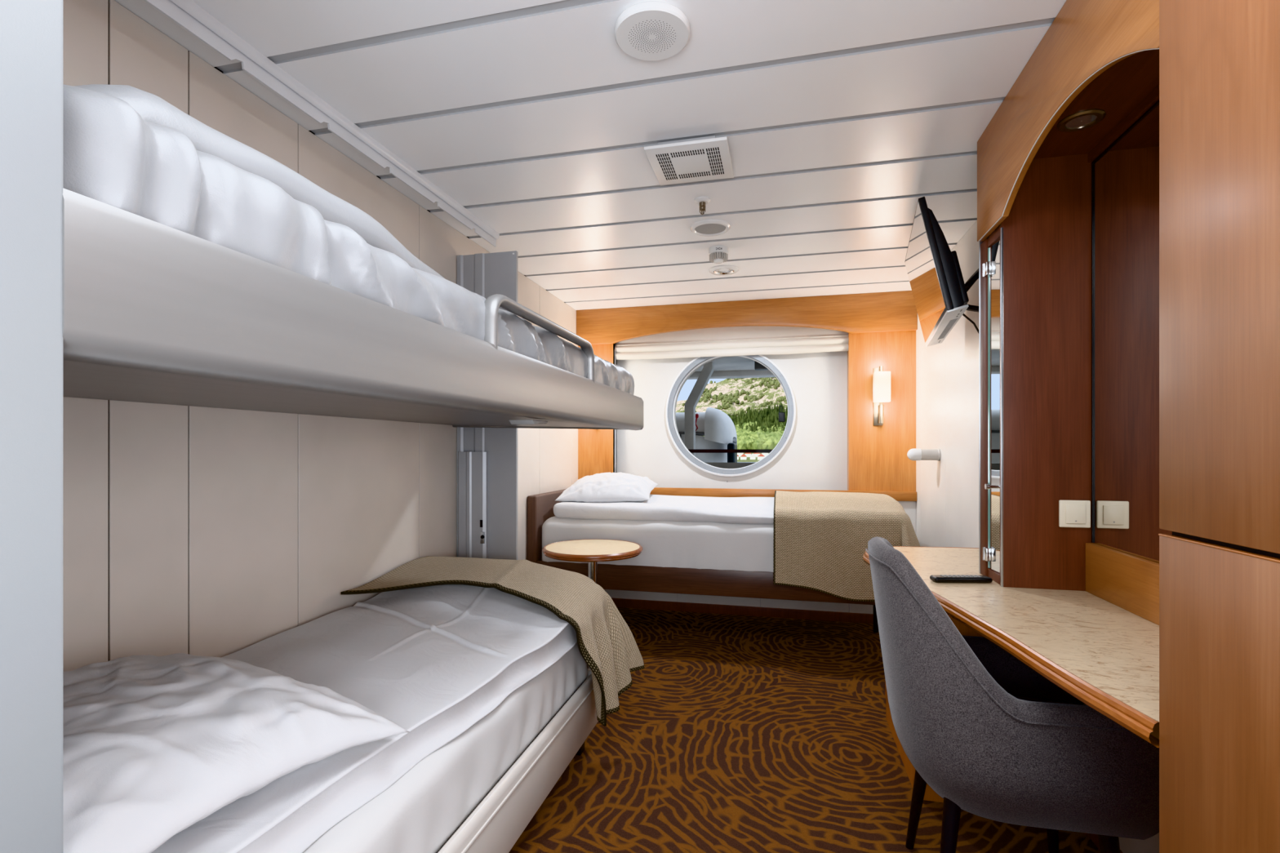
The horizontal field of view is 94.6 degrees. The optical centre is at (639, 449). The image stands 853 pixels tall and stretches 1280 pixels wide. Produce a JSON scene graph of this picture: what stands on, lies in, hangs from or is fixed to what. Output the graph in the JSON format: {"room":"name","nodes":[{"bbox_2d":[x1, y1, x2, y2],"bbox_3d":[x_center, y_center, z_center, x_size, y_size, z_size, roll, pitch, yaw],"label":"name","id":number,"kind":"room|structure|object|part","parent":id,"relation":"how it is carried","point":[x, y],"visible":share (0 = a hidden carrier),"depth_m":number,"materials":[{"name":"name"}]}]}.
{"room":"ship interior","nodes":[
{"label":"ship interior","id":0,"kind":"room"},
{"bbox_2d":[0,0,62,852],"bbox_3d":[-1.172,0.065,-0.165,1.000,2.250,1.628,0,0,14],"label":"wall partition","id":1,"kind":"structure","parent":0,"point":[31,31],"depth_m":0.48,"materials":[{"name":"paint"}]},
{"bbox_2d":[62,0,577,671],"bbox_3d":[-1.155,0.040,1.927,0.087,2.300,5.700,0,0,14],"label":"wall","id":2,"kind":"structure","parent":0,"point":[194,531],"depth_m":1.70,"materials":[{"name":"white paint"}]},
{"bbox_2d":[143,0,499,247],"bbox_3d":[-1.158,-1.028,1.032,0.024,0.064,3.860,0,0,14],"label":"trim","id":3,"kind":"structure","parent":2,"relation":"attached to","point":[187,14],"depth_m":1.73,"materials":[{"name":"paint"}]},
{"bbox_2d":[62,188,644,431],"bbox_3d":[-0.690,-0.208,1.670,0.930,0.280,2.169,0,0,14],"label":"bunk","id":4,"kind":"object","parent":2,"relation":"attached to","point":[153,312],"visible":0.93,"depth_m":0.78,"materials":[{"name":"metal"}]},
{"bbox_2d":[62,84,635,395],"bbox_3d":[-0.691,-0.246,1.650,0.921,0.218,2.137,0,0,14],"label":"mattress","id":5,"kind":"object","parent":4,"relation":"on","point":[114,157],"visible":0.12,"depth_m":0.70,"materials":[{"name":"white fabric"}]},
{"bbox_2d":[73,84,444,278],"bbox_3d":[-0.834,-0.367,1.382,0.869,0.143,1.508,0,0,14],"label":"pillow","id":6,"kind":"object","parent":5,"relation":"on","point":[153,108],"visible":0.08,"depth_m":0.83,"materials":[{"name":"white fabric"}]},
{"bbox_3d":[-0.246,-0.279,1.607,0.038,0.139,0.701,0,0,14],"label":"guard rail","id":7,"kind":"part","parent":4,"relation":"part of","materials":[{"name":"metal"}]},
{"bbox_3d":[-0.437,-0.156,2.709,0.930,0.144,0.030,0,0,14],"label":"panel","id":8,"kind":"part","parent":4,"relation":"part of","materials":[{"name":"metal"}]},
{"bbox_2d":[114,0,1066,310],"bbox_3d":[0.221,-1.100,1.546,2.900,0.080,5.790,0,0,14],"label":"ceiling","id":9,"kind":"structure","parent":0,"point":[836,117],"depth_m":1.86,"materials":[{"name":"paint"}]},
{"bbox_2d":[614,0,689,60],"bbox_3d":[0.031,-1.044,1.474,0.188,0.032,0.188,0,0,14],"label":"ceiling speaker","id":10,"kind":"object","parent":9,"relation":"in","point":[651,29],"visible":1,"depth_m":1.46,"materials":[{"name":"white plastic"}]},
{"bbox_2d":[644,135,733,185],"bbox_3d":[0.184,-1.043,2.129,0.284,0.034,0.284,0,0,14],"label":"ceiling vent","id":11,"kind":"object","parent":9,"relation":"in","point":[707,157],"visible":1,"depth_m":2.10,"materials":[{"name":"white plastic"}]},
{"bbox_2d":[694,195,710,215],"bbox_3d":[0.265,-1.027,2.508,0.068,0.066,0.068,0,0,14],"label":"sprinkler","id":12,"kind":"object","parent":9,"relation":"attached to","point":[702,201],"visible":1,"depth_m":2.50,"materials":[{"name":"white metal"}]},
{"bbox_2d":[690,219,730,236],"bbox_3d":[0.335,-1.053,2.815,0.190,0.014,0.190,0,0,14],"label":"ceiling speaker","id":13,"kind":"object","parent":9,"relation":"attached to","point":[708,228],"visible":1,"depth_m":2.79},
{"bbox_2d":[708,244,728,263],"bbox_3d":[0.414,-1.022,3.120,0.104,0.075,0.105,0,0,14],"label":"smoke detector","id":14,"kind":"object","parent":9,"relation":"attached to","point":[717,254],"visible":1,"depth_m":3.09,"materials":[{"name":"white plastic"}]},
{"bbox_2d":[708,265,738,275],"bbox_3d":[0.495,-1.054,3.487,0.176,0.011,0.176,0,0,14],"label":"recessed light","id":15,"kind":"object","parent":9,"relation":"in","point":[720,269],"visible":1,"depth_m":3.48,"materials":[{"name":"silver metal"}]},
{"bbox_3d":[0.495,-1.055,3.487,0.060,0.007,0.060,0,0,14],"label":"bulb","id":16,"kind":"part","parent":15,"relation":"part of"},
{"bbox_2d":[577,330,915,613],"bbox_3d":[0.714,-0.110,4.396,2.421,2.600,0.280,0,0,14],"label":"wall","id":17,"kind":"structure","parent":0,"point":[814,456],"depth_m":4.22,"materials":[{"name":"white paint"}]},
{"bbox_2d":[613,349,616,472],"bbox_3d":[0.636,-0.250,4.306,1.712,1.020,0.030,0,0,14],"label":"trim","id":18,"kind":"structure","parent":17,"relation":"attached to","point":[615,352],"depth_m":4.49,"materials":[{"name":"metal"}]},
{"bbox_2d":[665,355,795,476],"bbox_3d":[0.671,-0.275,4.409,0.948,0.948,0.154,0,0,14],"label":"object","id":19,"kind":"structure","parent":17,"relation":"in","point":[695,363],"depth_m":4.35,"materials":[{"name":"grey plastic"}]},
{"bbox_2d":[614,326,848,359],"bbox_3d":[0.637,-0.789,4.309,1.704,0.223,0.038,0,0,14],"label":"blind","id":20,"kind":"object","parent":17,"relation":"attached to","point":[733,340],"visible":0.83,"depth_m":4.30,"materials":[{"name":"fabric"}]},
{"bbox_2d":[611,597,873,623],"bbox_3d":[0.689,1.157,4.250,2.401,0.065,0.014,0,0,14],"label":"baseboard","id":21,"kind":"structure","parent":17,"relation":"attached to","point":[619,602],"depth_m":4.22,"materials":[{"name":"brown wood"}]},
{"bbox_2d":[576,290,917,345],"bbox_3d":[0.685,-0.928,4.235,2.401,0.263,0.044,0,0,14],"label":"window valance","id":22,"kind":"object","parent":17,"relation":"attached to","point":[891,311],"visible":0.91,"depth_m":4.17,"materials":[{"name":"brown wood"}]},
{"bbox_2d":[649,487,916,501],"bbox_3d":[0.687,0.316,4.241,2.401,0.065,0.032,0,0,14],"label":"window ledge","id":23,"kind":"object","parent":17,"relation":"attached to","point":[708,492],"visible":0.51,"depth_m":4.21,"materials":[{"name":"brown wood"}]},
{"bbox_2d":[872,365,890,425],"bbox_3d":[1.632,-0.362,3.990,0.106,0.400,0.075,0,0,14],"label":"wall sconce","id":24,"kind":"object","parent":17,"relation":"attached to","point":[881,379],"visible":1,"depth_m":3.96,"materials":[{"name":"silver metal"}]},
{"bbox_3d":[1.623,-0.359,4.025,0.060,0.394,0.012,0,0,14],"label":"wall plate","id":25,"kind":"part","parent":24,"relation":"part of","materials":[{"name":"silver metal"}]},
{"bbox_3d":[1.630,-0.253,3.995,0.034,0.155,0.047,0,0,14],"label":"arm","id":26,"kind":"part","parent":24,"relation":"part of","materials":[{"name":"silver metal"}]},
{"bbox_3d":[1.630,-0.420,3.981,0.106,0.204,0.057,0,0,14],"label":"lamp shade","id":27,"kind":"part","parent":24,"relation":"part of","materials":[{"name":"beige"}]},
{"bbox_2d":[508,607,1100,852],"bbox_3d":[0.234,1.230,1.600,2.900,0.080,5.620,0,0,14],"label":"floor","id":28,"kind":"structure","parent":0,"point":[735,733],"depth_m":2.23,"materials":[{"name":"carpet"}]},
{"bbox_2d":[457,250,517,559],"bbox_3d":[-0.736,0.127,2.808,0.311,2.124,0.054,0,0,14],"label":"support post","id":29,"kind":"object","parent":28,"relation":"on","point":[487,457],"visible":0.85,"depth_m":2.81,"materials":[{"name":"metal"}]},
{"bbox_3d":[-0.744,0.417,2.792,0.019,0.055,0.007,0,0,14],"label":"lock plate","id":30,"kind":"part","parent":29,"relation":"part of","materials":[{"name":"metal"}]},
{"bbox_2d":[436,668,598,852],"bbox_3d":[-0.773,1.041,1.572,0.812,0.298,1.910,0,0,14],"label":"bed","id":31,"kind":"object","parent":28,"relation":"on","point":[495,824],"visible":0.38,"depth_m":1.72,"materials":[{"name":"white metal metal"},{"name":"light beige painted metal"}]},
{"bbox_2d":[302,643,587,852],"bbox_3d":[-0.789,0.816,1.558,0.774,0.234,1.865,0,0,14],"label":"mattress","id":32,"kind":"object","parent":31,"relation":"on","point":[420,811],"visible":0.25,"depth_m":1.40,"materials":[{"name":"fabric"}]},
{"bbox_2d":[151,584,577,852],"bbox_3d":[-0.770,0.606,1.561,0.798,0.192,1.871,0,0,14],"label":"duvet","id":33,"kind":"object","parent":32,"relation":"on","point":[434,661],"visible":0.56,"depth_m":1.55,"materials":[{"name":"white fabric"}]},
{"bbox_2d":[62,653,409,852],"bbox_3d":[-0.940,0.503,1.051,0.740,0.178,0.660,0,0,21],"label":"pillow","id":34,"kind":"object","parent":33,"relation":"on","point":[153,746],"visible":0.81,"depth_m":0.96,"materials":[{"name":"white fabric"}]},
{"bbox_2d":[341,555,644,726],"bbox_3d":[-0.506,0.731,2.281,0.987,0.544,0.676,0,0,14],"label":"throw blanket","id":35,"kind":"object","parent":33,"relation":"on","point":[606,642],"visible":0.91,"depth_m":2.24,"materials":[{"name":"beige fabric"}]},
{"bbox_3d":[-0.249,1.072,2.324,0.050,0.236,0.050,0,0,14],"label":"leg","id":36,"kind":"part","parent":31,"relation":"part of","materials":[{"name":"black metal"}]},
{"bbox_3d":[-0.569,0.993,2.489,0.777,0.195,0.030,0,0,14],"label":"rail","id":37,"kind":"part","parent":31,"relation":"part of","materials":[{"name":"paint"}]},
{"bbox_2d":[542,538,643,668],"bbox_3d":[-0.256,0.859,3.206,0.544,0.663,0.544,0,0,14],"label":"round table","id":38,"kind":"object","parent":28,"relation":"on","point":[593,551],"visible":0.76,"depth_m":3.13,"materials":[{"name":"laminate"}]},
{"bbox_3d":[-0.256,0.868,3.206,0.052,0.604,0.052,0,0,14],"label":"stem","id":39,"kind":"part","parent":38,"relation":"part of","materials":[{"name":"silver metal"}]},
{"bbox_2d":[527,488,878,632],"bbox_3d":[0.455,0.736,3.805,2.151,0.908,0.900,0,0,14],"label":"bed","id":40,"kind":"object","parent":28,"relation":"on","point":[728,583],"visible":0.32,"depth_m":3.42,"materials":[{"name":"brown wood"}]},
{"bbox_3d":[-0.559,0.573,4.053,0.063,0.575,0.896,0,0,14],"label":"headboard","id":41,"kind":"part","parent":40,"relation":"part of","materials":[{"name":"wood"}]},
{"bbox_2d":[542,515,773,572],"bbox_3d":[0.471,0.578,3.784,2.040,0.331,0.854,0,0,14],"label":"mattress","id":42,"kind":"object","parent":40,"relation":"on","point":[664,544],"visible":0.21,"depth_m":3.41,"materials":[{"name":"fabric"}]},
{"bbox_2d":[553,494,773,524],"bbox_3d":[0.492,0.374,3.779,1.946,0.104,0.822,0,0,14],"label":"duvet","id":43,"kind":"object","parent":42,"relation":"on","point":[735,510],"visible":0.55,"depth_m":3.50,"materials":[{"name":"white fabric"}]},
{"bbox_2d":[555,472,657,502],"bbox_3d":[-0.202,0.258,3.959,0.601,0.204,0.597,0,0,7],"label":"pillow","id":44,"kind":"object","parent":43,"relation":"on","point":[603,487],"visible":0.91,"depth_m":3.73,"materials":[{"name":"white fabric"}]},
{"bbox_2d":[773,490,920,601],"bbox_3d":[1.187,0.536,3.526,0.749,0.542,0.929,0,0,14],"label":"throw blanket","id":45,"kind":"object","parent":43,"relation":"on","point":[821,539],"visible":0.88,"depth_m":3.19,"materials":[{"name":"beige fabric"}]},
{"bbox_3d":[0.386,0.757,3.381,2.085,0.149,0.030,0,0,14],"label":"rail","id":46,"kind":"part","parent":40,"relation":"part of","materials":[{"name":"brown wood"}]},
{"bbox_3d":[1.535,0.980,3.846,0.032,0.420,0.032,0,0,14],"label":"leg","id":47,"kind":"part","parent":40,"relation":"part of","materials":[{"name":"black metal"}]},
{"bbox_2d":[865,536,1159,852],"bbox_3d":[0.921,0.718,1.562,0.606,0.947,0.538,0,0,14],"label":"desk chair","id":48,"kind":"object","parent":28,"relation":"on","point":[994,738],"visible":0.93,"depth_m":1.35,"materials":[{"name":"grey fabric"}]},
{"bbox_3d":[0.827,1.009,1.741,0.042,0.365,0.088,0,0,-32],"label":"leg","id":49,"kind":"part","parent":48,"relation":"part of","materials":[{"name":"black wood"}]},
{"bbox_3d":[0.755,1.009,1.446,0.088,0.365,0.042,0,0,-31],"label":"leg","id":50,"kind":"part","parent":48,"relation":"part of","materials":[{"name":"black metal"}]},
{"bbox_3d":[0.973,0.770,1.549,0.500,0.136,0.424,0,0,14],"label":"seat","id":51,"kind":"part","parent":48,"relation":"part of","materials":[{"name":"grey fabric"}]},
{"bbox_3d":[1.164,1.009,1.666,0.079,0.364,0.042,0,0,-31],"label":"leg","id":52,"kind":"part","parent":48,"relation":"part of","materials":[{"name":"black metal"}]},
{"bbox_3d":[1.089,1.009,1.358,0.042,0.364,0.079,0,0,-32],"label":"leg","id":53,"kind":"part","parent":48,"relation":"part of","materials":[{"name":"black metal"}]},
{"bbox_2d":[1158,0,1279,852],"bbox_3d":[0.723,0.066,-0.228,0.375,2.248,2.279,0,0,14],"label":"wardrobe","id":54,"kind":"object","parent":28,"relation":"on","point":[1220,60],"visible":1,"depth_m":0.79,"materials":[{"name":"brown wood"}]},
{"bbox_3d":[0.728,0.631,0.537,0.021,0.998,0.788,0,0,14],"label":"door","id":55,"kind":"part","parent":54,"relation":"part of","materials":[{"name":"brown wood"}]},
{"bbox_3d":[0.728,-0.466,0.537,0.021,1.180,0.788,0,0,14],"label":"door","id":56,"kind":"part","parent":54,"relation":"part of","materials":[{"name":"brown wood"}]},
{"bbox_2d":[915,220,1085,705],"bbox_3d":[1.440,0.040,1.297,0.452,2.300,5.700,0,0,14],"label":"wall","id":57,"kind":"structure","parent":0,"point":[947,372],"depth_m":3.11,"materials":[{"name":"white paint"}]},
{"bbox_2d":[906,448,941,461],"bbox_3d":[1.631,0.030,3.401,0.171,0.072,0.072,0,0,14],"label":"reading lamp","id":58,"kind":"object","parent":57,"relation":"attached to","point":[915,454],"visible":1,"depth_m":3.38,"materials":[{"name":"white plastic"}]},
{"bbox_2d":[964,268,978,312],"bbox_3d":[1.421,-0.670,2.533,0.173,0.320,0.144,0,0,14],"label":"tv bracket","id":59,"kind":"object","parent":57,"relation":"attached to","point":[975,277],"visible":0.09,"depth_m":2.49,"materials":[{"name":"black metal"}]},
{"bbox_2d":[904,196,968,346],"bbox_3d":[1.296,-0.741,2.608,0.186,0.448,0.818,0,0,21],"label":"television","id":60,"kind":"object","parent":59,"relation":"attached to","point":[940,297],"visible":1,"depth_m":2.34,"materials":[{"name":"black plastic"}]},
{"bbox_2d":[962,313,978,333],"bbox_3d":[1.422,-0.528,2.512,0.292,0.124,0.043,0,0,-38],"label":"power cable","id":61,"kind":"object","parent":60,"relation":"attached to","point":[963,314],"visible":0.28,"depth_m":2.48,"materials":[{"name":"black plastic"}]},
{"bbox_3d":[1.427,-0.731,2.501,0.151,0.158,0.077,0,0,2],"label":"arm","id":62,"kind":"part","parent":59,"relation":"part of","materials":[{"name":"black metal"}]},
{"bbox_3d":[1.435,-0.606,2.541,0.132,0.057,0.056,0,0,14],"label":"arm","id":63,"kind":"part","parent":59,"relation":"part of","materials":[{"name":"black metal"}]},
{"bbox_2d":[862,546,1159,747],"bbox_3d":[1.070,0.453,1.793,0.586,0.040,1.787,0,0,14],"label":"desk","id":64,"kind":"object","parent":57,"relation":"attached to","point":[1104,655],"visible":0.65,"depth_m":1.40,"materials":[{"name":"laminate"}]},
{"bbox_2d":[929,574,992,582],"bbox_3d":[1.051,0.424,1.937,0.184,0.019,0.048,0,0,2],"label":"remote control","id":65,"kind":"object","parent":64,"relation":"on","point":[936,578],"visible":1,"depth_m":1.92,"materials":[{"name":"black plastic"}]},
{"bbox_2d":[977,0,1172,625],"bbox_3d":[1.165,-0.312,1.463,0.286,1.493,1.192,0,0,14],"label":"vanity unit","id":66,"kind":"object","parent":64,"relation":"on","point":[1068,223],"visible":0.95,"depth_m":1.78,"materials":[{"name":"brown wood"}]},
{"bbox_3d":[1.152,0.122,1.933,0.040,0.018,0.018,0,0,14],"label":"handle","id":67,"kind":"part","parent":66,"relation":"part of","materials":[{"name":"silver metal"}]},
{"bbox_3d":[1.176,-0.700,1.942,0.022,0.029,0.126,0,0,14],"label":"rail","id":68,"kind":"part","parent":66,"relation":"part of","materials":[{"name":"brown wood"}]},
{"bbox_3d":[1.176,0.418,1.942,0.022,0.029,0.126,0,0,14],"label":"rail","id":69,"kind":"part","parent":66,"relation":"part of","materials":[{"name":"brown wood"}]},
{"bbox_3d":[1.178,-0.141,1.942,0.018,1.085,0.123,0,0,14],"label":"mirror door","id":70,"kind":"part","parent":66,"relation":"part of","materials":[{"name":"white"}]},
{"bbox_3d":[1.270,-0.238,1.842,0.260,1.344,0.020,0,0,14],"label":"panel","id":71,"kind":"part","parent":66,"relation":"part of","materials":[{"name":"brown wood"}]},
{"bbox_3d":[1.036,-0.886,1.473,0.022,0.346,1.152,0,0,14],"label":"arch panel","id":72,"kind":"part","parent":66,"relation":"part of","materials":[{"name":"brown wood"}]},
{"bbox_2d":[1058,499,1090,528],"bbox_3d":[1.332,0.198,1.810,0.084,0.084,0.014,0,0,14],"label":"light switch","id":73,"kind":"object","parent":66,"relation":"attached to","point":[1072,513],"visible":1,"depth_m":1.80,"materials":[{"name":"beige plastic"}]},
{"bbox_2d":[1057,108,1106,132],"bbox_3d":[1.212,-0.901,1.624,0.108,0.007,0.108,0,0,14],"label":"spotlight","id":74,"kind":"object","parent":66,"relation":"attached to","point":[1082,120],"visible":1,"depth_m":1.62,"materials":[{"name":"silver metal"}]},
{"bbox_3d":[1.212,-0.903,1.624,0.072,0.003,0.072,0,0,14],"label":"bulb","id":75,"kind":"part","parent":74,"relation":"part of","materials":[{"name":"clear glass"}]},
{"bbox_2d":[1091,99,1172,562],"bbox_3d":[1.271,-0.295,1.327,0.016,1.161,0.980,0,0,14],"label":"mirror","id":76,"kind":"object","parent":66,"relation":"on","point":[1125,168],"depth_m":1.62,"materials":[{"name":"brown mirror"}]},
{"bbox_2d":[1086,833,1122,852],"bbox_3d":[1.274,1.160,1.358,0.012,0.060,1.040,0,0,14],"label":"baseboard","id":77,"kind":"structure","parent":57,"relation":"attached to","point":[1094,837],"depth_m":1.77,"materials":[{"name":"brown wood"}]},
{"bbox_2d":[1085,704,1159,852],"bbox_3d":[1.290,0.827,1.354,0.018,0.726,1.040,0,0,14],"label":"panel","id":78,"kind":"object","parent":57,"relation":"attached to","point":[1151,845],"depth_m":1.58,"materials":[{"name":"brown wood"}]},
{"bbox_2d":[1085,542,1159,625],"bbox_3d":[1.263,0.360,1.329,0.032,0.148,0.979,0,0,14],"label":"backsplash","id":79,"kind":"structure","parent":57,"relation":"attached to","point":[1130,582],"depth_m":1.60,"materials":[{"name":"brown wood"}]},
{"label":"outside","id":80,"kind":"structure","parent":0,"visible":0},
{"bbox_3d":[-2.124,1.865,8.207,20.000,0.150,5.450,0,0,14],"label":"deck","id":81,"kind":"object","parent":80,"visible":0},
{"bbox_2d":[684,361,714,456],"bbox_3d":[0.903,0.240,8.991,0.425,3.100,0.200,0,0,14],"label":"davit","id":82,"kind":"object","parent":81,"relation":"on","point":[708,369],"visible":0.51,"depth_m":8.92,"materials":[{"name":"grey metal"}]},
{"bbox_2d":[688,448,773,468],"bbox_3d":[0.681,0.895,7.048,10.000,1.790,0.080,0,0,14],"label":"deck railing","id":83,"kind":"object","parent":81,"relation":"on","point":[724,465],"visible":0.05,"depth_m":6.92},
{"bbox_3d":[0.681,0.020,7.048,10.000,0.040,0.080,0,0,14],"label":"rail","id":84,"kind":"part","parent":83,"relation":"part of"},
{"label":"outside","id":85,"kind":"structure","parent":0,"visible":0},
{"bbox_2d":[675,407,737,462],"bbox_3d":[-0.686,0.055,11.593,5.200,1.650,2.432,0,0,14],"label":"lifeboat","id":86,"kind":"object","parent":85,"point":[718,430],"visible":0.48,"depth_m":10.16,"materials":[{"name":"white plastic"}]},
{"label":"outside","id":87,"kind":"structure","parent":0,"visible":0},
{"bbox_2d":[688,356,775,379],"bbox_3d":[-2.124,-1.320,8.207,20.000,0.220,5.450,0,0,14],"label":"deck","id":88,"kind":"object","parent":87,"point":[730,367],"depth_m":9.70,"materials":[{"name":"white metal"}]},
{"bbox_2d":[754,360,768,370],"bbox_3d":[1.787,-1.240,8.699,0.190,0.140,0.150,0,0,14],"label":"lamp","id":89,"kind":"object","parent":88,"relation":"hanging from","point":[757,366],"visible":0.51,"depth_m":8.64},
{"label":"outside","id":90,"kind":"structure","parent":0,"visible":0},
{"bbox_2d":[675,377,787,462],"bbox_3d":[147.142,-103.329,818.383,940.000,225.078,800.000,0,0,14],"label":"mountain","id":91,"kind":"structure","parent":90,"point":[726,386],"depth_m":890.76},
{"bbox_2d":[679,377,786,416],"bbox_3d":[120.906,-95.062,896.577,308.844,154.845,324.863,0,0,14],"label":"scrub","id":92,"kind":"object","parent":91,"relation":"on","point":[730,398],"visible":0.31,"depth_m":883.07,"materials":[{"name":"green plant"}]},
{"bbox_2d":[740,453,746,459],"bbox_3d":[83.525,6.065,476.258,5.262,4.884,5.600,0,0,14],"label":"house","id":93,"kind":"structure","parent":91,"relation":"on","point":[743,456],"depth_m":473.83,"materials":[{"name":"tile"}]},
{"bbox_2d":[703,421,785,448],"bbox_3d":[89.907,-12.222,610.798,201.627,36.773,90.768,0,0,14],"label":"forest broadleaf","id":94,"kind":"object","parent":91,"relation":"on","point":[746,439],"visible":0.29,"depth_m":578.43,"materials":[{"name":"green plant"}]},
{"bbox_2d":[744,453,751,457],"bbox_3d":[96.629,4.372,528.242,6.154,5.264,5.600,0,0,14],"label":"house","id":95,"kind":"structure","parent":91,"relation":"on","point":[748,455],"depth_m":525.76,"materials":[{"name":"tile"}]},
{"bbox_2d":[750,453,755,459],"bbox_3d":[91.635,5.858,479.581,4.801,5.052,5.600,0,0,14],"label":"house","id":96,"kind":"structure","parent":91,"relation":"on","point":[753,456],"depth_m":477.08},
{"bbox_2d":[727,400,787,432],"bbox_3d":[95.235,-30.379,671.430,222.245,58.465,135.074,0,0,14],"label":"conifers","id":97,"kind":"object","parent":91,"relation":"on","point":[767,416],"visible":0.21,"depth_m":685.39,"materials":[{"name":"green plant"}]},
{"bbox_2d":[757,453,764,459],"bbox_3d":[96.640,5.990,471.081,6.046,5.124,5.600,0,0,14],"label":"house","id":98,"kind":"structure","parent":91,"relation":"on","point":[760,456],"depth_m":468.65,"materials":[{"name":"tile"}]}
]}

